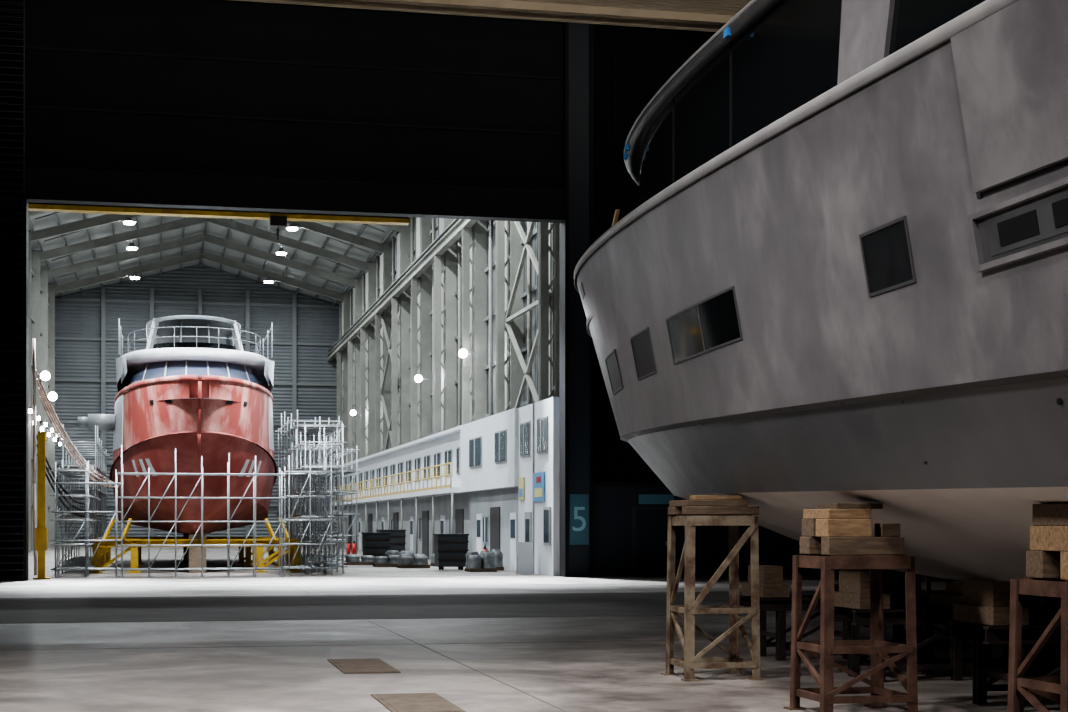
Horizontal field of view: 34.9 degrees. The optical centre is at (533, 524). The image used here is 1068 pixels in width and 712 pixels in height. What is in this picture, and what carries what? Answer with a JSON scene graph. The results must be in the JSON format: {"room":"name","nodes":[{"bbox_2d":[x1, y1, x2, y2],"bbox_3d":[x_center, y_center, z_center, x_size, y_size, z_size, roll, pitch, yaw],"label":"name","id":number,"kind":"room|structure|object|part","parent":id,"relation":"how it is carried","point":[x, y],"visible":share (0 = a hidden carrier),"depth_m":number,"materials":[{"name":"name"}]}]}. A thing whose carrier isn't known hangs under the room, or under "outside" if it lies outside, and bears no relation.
{"room":"shipyard hall","nodes":[
{"label":"shipyard hall","id":0,"kind":"room"},
{"bbox_2d":[28,229,55,552],"bbox_3d":[-28.805,-8.150,93.238,0.800,19.700,85.500,0,0,-12],"label":"wall","id":1,"kind":"structure","parent":0,"point":[41,294],"depth_m":117.08,"materials":[{"name":"paint"}]},
{"bbox_2d":[41,371,49,380],"bbox_3d":[-33.338,-10.100,115.515,0.920,0.624,0.440,0,0,-12],"label":"floodlight","id":2,"kind":"object","parent":1,"relation":"attached to","point":[45,375],"visible":0.94,"depth_m":115.33,"materials":[{"name":"grey"}]},
{"bbox_2d":[48,392,56,400],"bbox_3d":[-35.056,-9.300,123.328,0.920,0.624,0.440,0,0,-12],"label":"floodlight","id":3,"kind":"object","parent":1,"relation":"attached to","point":[52,396],"visible":0.92,"depth_m":123.15,"materials":[{"name":"grey"}]},
{"bbox_2d":[29,407,61,445],"bbox_3d":[-33.273,-6.489,116.573,0.200,0.878,34.200,0,0,-12],"label":"festoon lights","id":4,"kind":"object","parent":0,"point":[30,409],"visible":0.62,"depth_m":113.21,"materials":[{"name":"grey"}]},
{"bbox_2d":[55,264,338,545],"bbox_3d":[-26.998,-9.700,137.383,22.700,22.800,0.650,0,0,-12],"label":"wall","id":5,"kind":"structure","parent":0,"point":[305,329],"depth_m":137.29,"materials":[{"name":"grey metal"}]},
{"bbox_2d":[28,202,408,239],"bbox_3d":[-12.630,-11.150,61.370,16.300,1.500,1.500,0,0,-12],"label":"crane","id":6,"kind":"object","parent":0,"point":[277,220],"visible":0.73,"depth_m":61.55,"materials":[{"name":"yellow paint"}]},
{"bbox_2d":[28,211,410,305],"bbox_3d":[-17.850,-19.218,95.802,23.300,4.065,85.800,0,0,-12],"label":"ceiling","id":7,"kind":"structure","parent":0,"point":[80,252],"depth_m":119.89,"materials":[{"name":"grey paint"}]},
{"bbox_2d":[123,216,135,224],"bbox_3d":[-25.011,-19.064,105.080,0.840,0.940,0.840,0,0,-12],"label":"lamp","id":8,"kind":"object","parent":7,"relation":"hanging from","point":[129,221],"visible":0.9,"depth_m":104.93,"materials":[{"name":"grey"}]},
{"bbox_2d":[126,242,137,249],"bbox_3d":[-27.160,-19.064,114.847,0.840,0.940,0.840,0,0,-12],"label":"lamp","id":9,"kind":"object","parent":7,"relation":"hanging from","point":[131,246],"visible":0.91,"depth_m":114.71,"materials":[{"name":"grey"}]},
{"bbox_2d":[130,272,139,278],"bbox_3d":[-30.168,-19.064,128.520,0.840,0.940,0.840,0,0,-12],"label":"lamp","id":10,"kind":"object","parent":7,"relation":"hanging from","point":[135,276],"visible":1,"depth_m":128.37,"materials":[{"name":"grey"}]},
{"bbox_2d":[264,276,273,282],"bbox_3d":[-20.401,-19.064,130.668,0.840,0.940,0.840,0,0,-12],"label":"lamp","id":11,"kind":"object","parent":7,"relation":"hanging from","point":[267,280],"visible":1,"depth_m":130.49,"materials":[{"name":"grey"}]},
{"bbox_2d":[275,245,286,254],"bbox_3d":[-17.393,-19.064,116.995,0.840,0.940,0.840,0,0,-12],"label":"lamp","id":12,"kind":"object","parent":7,"relation":"hanging from","point":[281,251],"visible":0.91,"depth_m":116.86,"materials":[{"name":"grey"}]},
{"bbox_2d":[286,222,298,230],"bbox_3d":[-15.245,-19.064,107.229,0.840,0.940,0.840,0,0,-12],"label":"lamp","id":13,"kind":"object","parent":7,"relation":"hanging from","point":[291,227],"visible":0.89,"depth_m":107.05,"materials":[{"name":"grey"}]},
{"bbox_2d":[327,217,559,546],"bbox_3d":[-7.136,-8.120,98.006,1.425,19.759,85.500,0,0,-12],"label":"wall","id":14,"kind":"structure","parent":0,"point":[488,289],"depth_m":84.81,"materials":[{"name":"metal"}]},
{"bbox_2d":[415,375,428,381],"bbox_3d":[-5.933,-7.700,89.803,0.800,0.390,0.440,0,0,-12],"label":"floodlight","id":15,"kind":"object","parent":14,"relation":"attached to","point":[418,378],"visible":1,"depth_m":89.55,"materials":[{"name":"grey"}]},
{"bbox_2d":[459,349,474,357],"bbox_3d":[-3.033,-7.700,76.618,0.800,0.390,0.440,0,0,-12],"label":"floodlight","id":16,"kind":"object","parent":14,"relation":"attached to","point":[463,353],"visible":1,"depth_m":76.38,"materials":[{"name":"grey"}]},
{"bbox_2d":[0,590,1057,623],"bbox_3d":[-1.821,1.698,36.204,40.000,0.004,10.500,0,0,-12],"label":"step","id":17,"kind":"structure","parent":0,"point":[415,606],"depth_m":34.42,"materials":[{"name":"concrete"}]},
{"bbox_2d":[0,545,1059,711],"bbox_3d":[-8.750,1.850,67.701,40.000,0.300,160.000,0,0,-12],"label":"floor","id":18,"kind":"structure","parent":0,"point":[616,671],"depth_m":22.10,"materials":[{"name":"concrete"}]},
{"bbox_2d":[33,432,50,578],"bbox_3d":[-15.559,-0.600,53.968,0.500,4.600,2.300,0,0,-12],"label":"post","id":19,"kind":"object","parent":18,"relation":"on","point":[41,531],"visible":1,"depth_m":53.02,"materials":[{"name":"yellow metal"}]},
{"bbox_2d":[89,518,303,572],"bbox_3d":[-13.502,0.736,67.424,7.500,1.928,15.100,0,0,-12],"label":"cradle","id":20,"kind":"object","parent":18,"relation":"on","point":[101,558],"visible":0.78,"depth_m":60.70,"materials":[{"name":"yellow paint"}]},
{"bbox_2d":[77,315,276,534],"bbox_3d":[-14.791,-3.964,70.398,7.760,8.631,28.137,0,0,-12],"label":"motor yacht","id":21,"kind":"object","parent":20,"relation":"on","point":[194,392],"visible":0.95,"depth_m":60.28,"materials":[{"name":"red paint"}]},
{"bbox_2d":[51,410,359,577],"bbox_3d":[-12.620,-1.685,69.000,12.500,6.770,27.940,0,0,-12],"label":"scaffolding","id":22,"kind":"object","parent":18,"relation":"on","point":[304,428],"visible":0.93,"depth_m":58.95,"materials":[{"name":"grey metal"}]},
{"bbox_2d":[32,338,119,574],"bbox_3d":[-15.496,-2.149,56.580,0.839,7.502,5.556,0,0,14],"label":"hoses","id":23,"kind":"object","parent":22,"relation":"on","point":[61,433],"visible":0.83,"depth_m":55.32,"materials":[{"name":"beige rubber"}]},
{"bbox_2d":[346,540,350,554],"bbox_3d":[-9.377,1.243,85.966,0.265,0.914,0.254,0,0,-12],"label":"fire extinguisher","id":24,"kind":"object","parent":18,"relation":"on","point":[349,544],"visible":0.62,"depth_m":85.91,"materials":[{"name":"red metal"}]},
{"bbox_2d":[352,540,355,553],"bbox_3d":[-9.201,1.243,87.029,0.265,0.914,0.254,0,0,-12],"label":"fire extinguisher","id":25,"kind":"object","parent":18,"relation":"on","point":[353,543],"visible":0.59,"depth_m":86.99,"materials":[{"name":"red metal"}]},
{"bbox_2d":[344,554,373,564],"bbox_3d":[-7.363,1.481,72.102,1.300,0.438,1.127,0,0,-12],"label":"pallet","id":26,"kind":"object","parent":18,"relation":"on","point":[351,559],"visible":0.91,"depth_m":71.62,"materials":[{"name":"grey plastic"}]},
{"bbox_2d":[327,658,400,673],"bbox_3d":[-2.063,1.692,20.434,0.650,0.016,2.000,0,0,-12],"label":"floor plate","id":27,"kind":"object","parent":18,"relation":"on","point":[370,665],"depth_m":20.19,"materials":[{"name":"metal"}]},
{"bbox_2d":[361,532,390,556],"bbox_3d":[-7.041,1.018,75.756,1.160,1.356,1.260,0,0,-12],"label":"waste container","id":28,"kind":"object","parent":18,"relation":"on","point":[374,544],"visible":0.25,"depth_m":75.17,"materials":[{"name":"grey"}]},
{"bbox_2d":[373,555,398,566],"bbox_3d":[-5.928,1.466,68.834,1.100,0.468,1.025,0,0,-12],"label":"pallet","id":29,"kind":"object","parent":18,"relation":"on","point":[391,560],"visible":0.91,"depth_m":68.39,"materials":[{"name":"grey plastic"}]},
{"bbox_2d":[376,530,405,551],"bbox_3d":[-7.109,0.968,84.445,1.360,1.456,1.260,0,0,-12],"label":"waste container","id":30,"kind":"object","parent":18,"relation":"on","point":[397,542],"visible":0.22,"depth_m":83.92,"materials":[{"name":"grey"}]},
{"bbox_2d":[385,550,413,561],"bbox_3d":[-5.693,1.393,71.957,1.200,0.615,1.127,0,0,-12],"label":"pallet","id":31,"kind":"object","parent":18,"relation":"on","point":[390,552],"visible":0.44,"depth_m":71.52,"materials":[{"name":"grey plastic"}]},
{"bbox_2d":[396,554,429,567],"bbox_3d":[-4.766,1.433,67.042,1.200,0.533,1.025,0,0,-12],"label":"pallet","id":32,"kind":"object","parent":18,"relation":"on","point":[405,560],"visible":0.99,"depth_m":66.63,"materials":[{"name":"grey plastic"}]},
{"bbox_2d":[371,693,465,711],"bbox_3d":[-1.118,1.692,16.137,0.650,0.016,1.800,0,0,-12],"label":"floor plate","id":33,"kind":"object","parent":18,"relation":"on","point":[399,702],"depth_m":16.10,"materials":[{"name":"beige metal"}]},
{"bbox_2d":[430,554,434,565],"bbox_3d":[-3.692,1.420,69.838,1.023,0.561,1.025,0,0,-12],"label":"pallet","id":34,"kind":"object","parent":18,"relation":"on","point":[432,563],"visible":0.15,"depth_m":69.85,"materials":[{"name":"grey plastic"}]},
{"bbox_2d":[332,397,559,575],"bbox_3d":[-6.802,-1.300,90.144,1.150,6.000,69.000,0,0,-12],"label":"office building","id":35,"kind":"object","parent":18,"relation":"on","point":[488,456],"visible":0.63,"depth_m":69.52,"materials":[{"name":"white paint"}]},
{"bbox_2d":[332,462,451,502],"bbox_3d":[-9.150,-2.140,98.330,0.070,1.080,52.052,0,0,-12],"label":"balcony railing","id":36,"kind":"object","parent":35,"relation":"on","point":[450,463],"visible":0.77,"depth_m":86.88,"materials":[{"name":"yellow"}]},
{"bbox_2d":[519,477,523,499],"bbox_3d":[-0.452,-1.300,61.233,0.050,0.800,0.800,0,0,-12],"label":"banner","id":37,"kind":"object","parent":35,"relation":"attached to","point":[521,480],"visible":1,"depth_m":61.16,"materials":[{"name":"yellow"}]},
{"bbox_2d":[533,472,544,501],"bbox_3d":[0.161,-1.300,58.450,0.050,1.000,1.700,0,0,-12],"label":"banner","id":38,"kind":"object","parent":35,"relation":"attached to","point":[539,477],"visible":1,"depth_m":58.36,"materials":[{"name":"blue"}]},
{"bbox_2d":[433,534,468,569],"bbox_3d":[-3.144,1.018,64.327,1.210,1.356,1.060,0,0,-12],"label":"waste container","id":39,"kind":"object","parent":18,"relation":"on","point":[450,550],"visible":0.97,"depth_m":63.86,"materials":[{"name":"grey"}]},
{"bbox_2d":[465,551,496,571],"bbox_3d":[-1.936,1.335,61.623,1.023,0.730,1.025,0,0,-12],"label":"pallet","id":40,"kind":"object","parent":18,"relation":"on","point":[475,562],"visible":0.99,"depth_m":61.20,"materials":[{"name":"grey plastic"}]},
{"bbox_2d":[480,549,503,569],"bbox_3d":[-1.590,1.307,63.542,0.818,0.786,0.820,0,0,-12],"label":"pallet","id":41,"kind":"object","parent":18,"relation":"on","point":[499,555],"visible":0.41,"depth_m":63.22,"materials":[{"name":"grey plastic"}]},
{"bbox_2d":[516,542,532,573],"bbox_3d":[-0.326,1.150,58.496,0.500,1.100,0.600,0,0,-12],"label":"base cabinet","id":42,"kind":"object","parent":18,"relation":"on","point":[524,560],"visible":1,"depth_m":58.34,"materials":[{"name":"metal"}]},
{"bbox_2d":[0,578,1049,711],"bbox_3d":[1.455,1.698,21.310,40.000,0.003,65.000,0,0,-12],"label":"joint","id":43,"kind":"object","parent":18,"relation":"on","point":[555,578],"visible":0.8,"depth_m":24.13,"materials":[{"name":"grey"}]},
{"bbox_2d":[661,495,765,681],"bbox_3d":[1.990,0.689,18.971,0.920,2.023,0.920,0,0,-12],"label":"support stand","id":44,"kind":"object","parent":18,"relation":"on","point":[732,511],"visible":1,"depth_m":18.68,"materials":[{"name":"brown wood"}]},
{"bbox_2d":[784,503,917,711],"bbox_3d":[2.883,0.754,15.379,0.960,1.893,0.960,0,0,-12],"label":"support stand","id":45,"kind":"object","parent":18,"relation":"on","point":[834,536],"visible":1,"depth_m":15.07,"materials":[{"name":"brown wood"}]},
{"bbox_2d":[739,565,990,660],"bbox_3d":[4.385,1.110,21.955,3.400,1.180,0.900,0,0,-12],"label":"trestle","id":46,"kind":"object","parent":18,"relation":"on","point":[774,595],"visible":0.4,"depth_m":21.55,"materials":[{"name":"wood"}]},
{"bbox_2d":[834,571,1060,681],"bbox_3d":[5.030,1.110,19.025,3.400,1.180,0.900,0,0,-12],"label":"trestle","id":47,"kind":"object","parent":18,"relation":"on","point":[852,601],"visible":0.42,"depth_m":18.73,"materials":[{"name":"wood"}]},
{"bbox_2d":[948,580,1060,711],"bbox_3d":[5.674,1.110,16.095,3.400,1.180,0.900,0,0,-12],"label":"trestle","id":48,"kind":"object","parent":18,"relation":"on","point":[983,615],"visible":0.59,"depth_m":15.74,"materials":[{"name":"wood"}]},
{"bbox_2d":[1007,503,1067,711],"bbox_3d":[4.041,0.774,12.255,1.000,1.853,1.000,0,0,-12],"label":"support stand","id":49,"kind":"object","parent":18,"relation":"on","point":[1047,556],"visible":1,"depth_m":12.28,"materials":[{"name":"brown wood"}]},
{"bbox_3d":[4.041,1.044,12.255,1.000,1.313,1.000,0,0,-12],"label":"frame","id":50,"kind":"part","parent":49,"relation":"part of","materials":[{"name":"metal"}]},
{"bbox_2d":[1040,596,1060,652],"bbox_3d":[7.110,0.784,23.066,0.980,1.833,0.980,0,0,-12],"label":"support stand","id":51,"kind":"object","parent":18,"relation":"on","point":[1043,599],"visible":0.06,"depth_m":22.59,"materials":[{"name":"brown wood"}]},
{"bbox_2d":[350,0,757,25],"bbox_3d":[1.348,-16.625,21.799,40.000,0.250,66.000,0,0,-12],"label":"ceiling","id":52,"kind":"structure","parent":0,"point":[721,7],"depth_m":54.01,"materials":[{"name":"brown metal"}]},
{"bbox_2d":[232,0,738,31],"bbox_3d":[-5.538,-16.375,53.100,40.000,0.250,1.300,0,0,-12],"label":"ceiling beam","id":53,"kind":"structure","parent":52,"relation":"attached to","point":[493,4],"depth_m":54.22,"materials":[{"name":"metal"}]},
{"bbox_2d":[594,24,842,576],"bbox_3d":[-5.787,-7.400,54.233,40.000,18.200,0.580,0,0,-12],"label":"wall partition","id":54,"kind":"structure","parent":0,"point":[631,64],"depth_m":55.92,"materials":[{"name":"black"}]},
{"bbox_2d":[0,0,27,580],"bbox_3d":[-15.940,-7.400,51.836,0.940,18.200,0.900,0,0,-12],"label":"wall","id":55,"kind":"structure","parent":54,"relation":"attached to","point":[13,203],"depth_m":51.49,"materials":[{"name":"black metal"}]},
{"bbox_2d":[25,0,564,222],"bbox_3d":[-7.286,-13.190,53.714,16.850,6.580,0.550,0,0,-12],"label":"door","id":56,"kind":"structure","parent":54,"relation":"in","point":[190,104],"depth_m":53.54,"materials":[{"name":"metal"}]},
{"bbox_2d":[560,22,593,576],"bbox_3d":[1.390,-7.400,55.700,0.950,18.200,0.800,0,0,-12],"label":"column","id":57,"kind":"structure","parent":54,"relation":"attached to","point":[577,229],"depth_m":55.40,"materials":[{"name":"black metal"}]},
{"bbox_2d":[570,494,588,544],"bbox_3d":[1.476,-0.175,55.380,0.640,1.650,0.060,0,0,-12],"label":"number sign","id":58,"kind":"object","parent":54,"relation":"attached to","point":[579,503],"visible":1,"depth_m":55.36,"materials":[{"name":"blue"}]},
{"bbox_2d":[633,507,673,575],"bbox_3d":[3.950,0.550,56.048,1.400,2.300,0.140,0,0,-12],"label":"door","id":59,"kind":"structure","parent":54,"relation":"in","point":[650,524],"depth_m":56.00,"materials":[{"name":"grey"}]},
{"bbox_2d":[639,494,673,503],"bbox_3d":[4.037,-0.840,56.118,1.200,0.320,0.040,0,0,-12],"label":"exit sign","id":60,"kind":"object","parent":54,"relation":"attached to","point":[643,498],"visible":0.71,"depth_m":56.10,"materials":[{"name":"blue"}]},
{"bbox_3d":[6.964,1.110,10.235,3.400,1.180,0.900,0,0,-12],"label":"trestle","id":61,"kind":"object","parent":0,"visible":0},
{"bbox_2d":[574,0,1067,580],"bbox_3d":[6.368,-2.195,12.920,7.853,5.690,36.500,0,0,-12],"label":"motor yacht","id":62,"kind":"object","parent":61,"relation":"on","point":[838,273],"visible":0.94,"depth_m":13.94,"materials":[{"name":"grey paint"}]},
{"bbox_3d":[6.362,-3.710,12.970,6.920,2.220,26.600,0,0,-12],"label":"wheelhouse glass","id":63,"kind":"part","parent":62,"relation":"part of","materials":[{"name":"black glass"}]}
]}

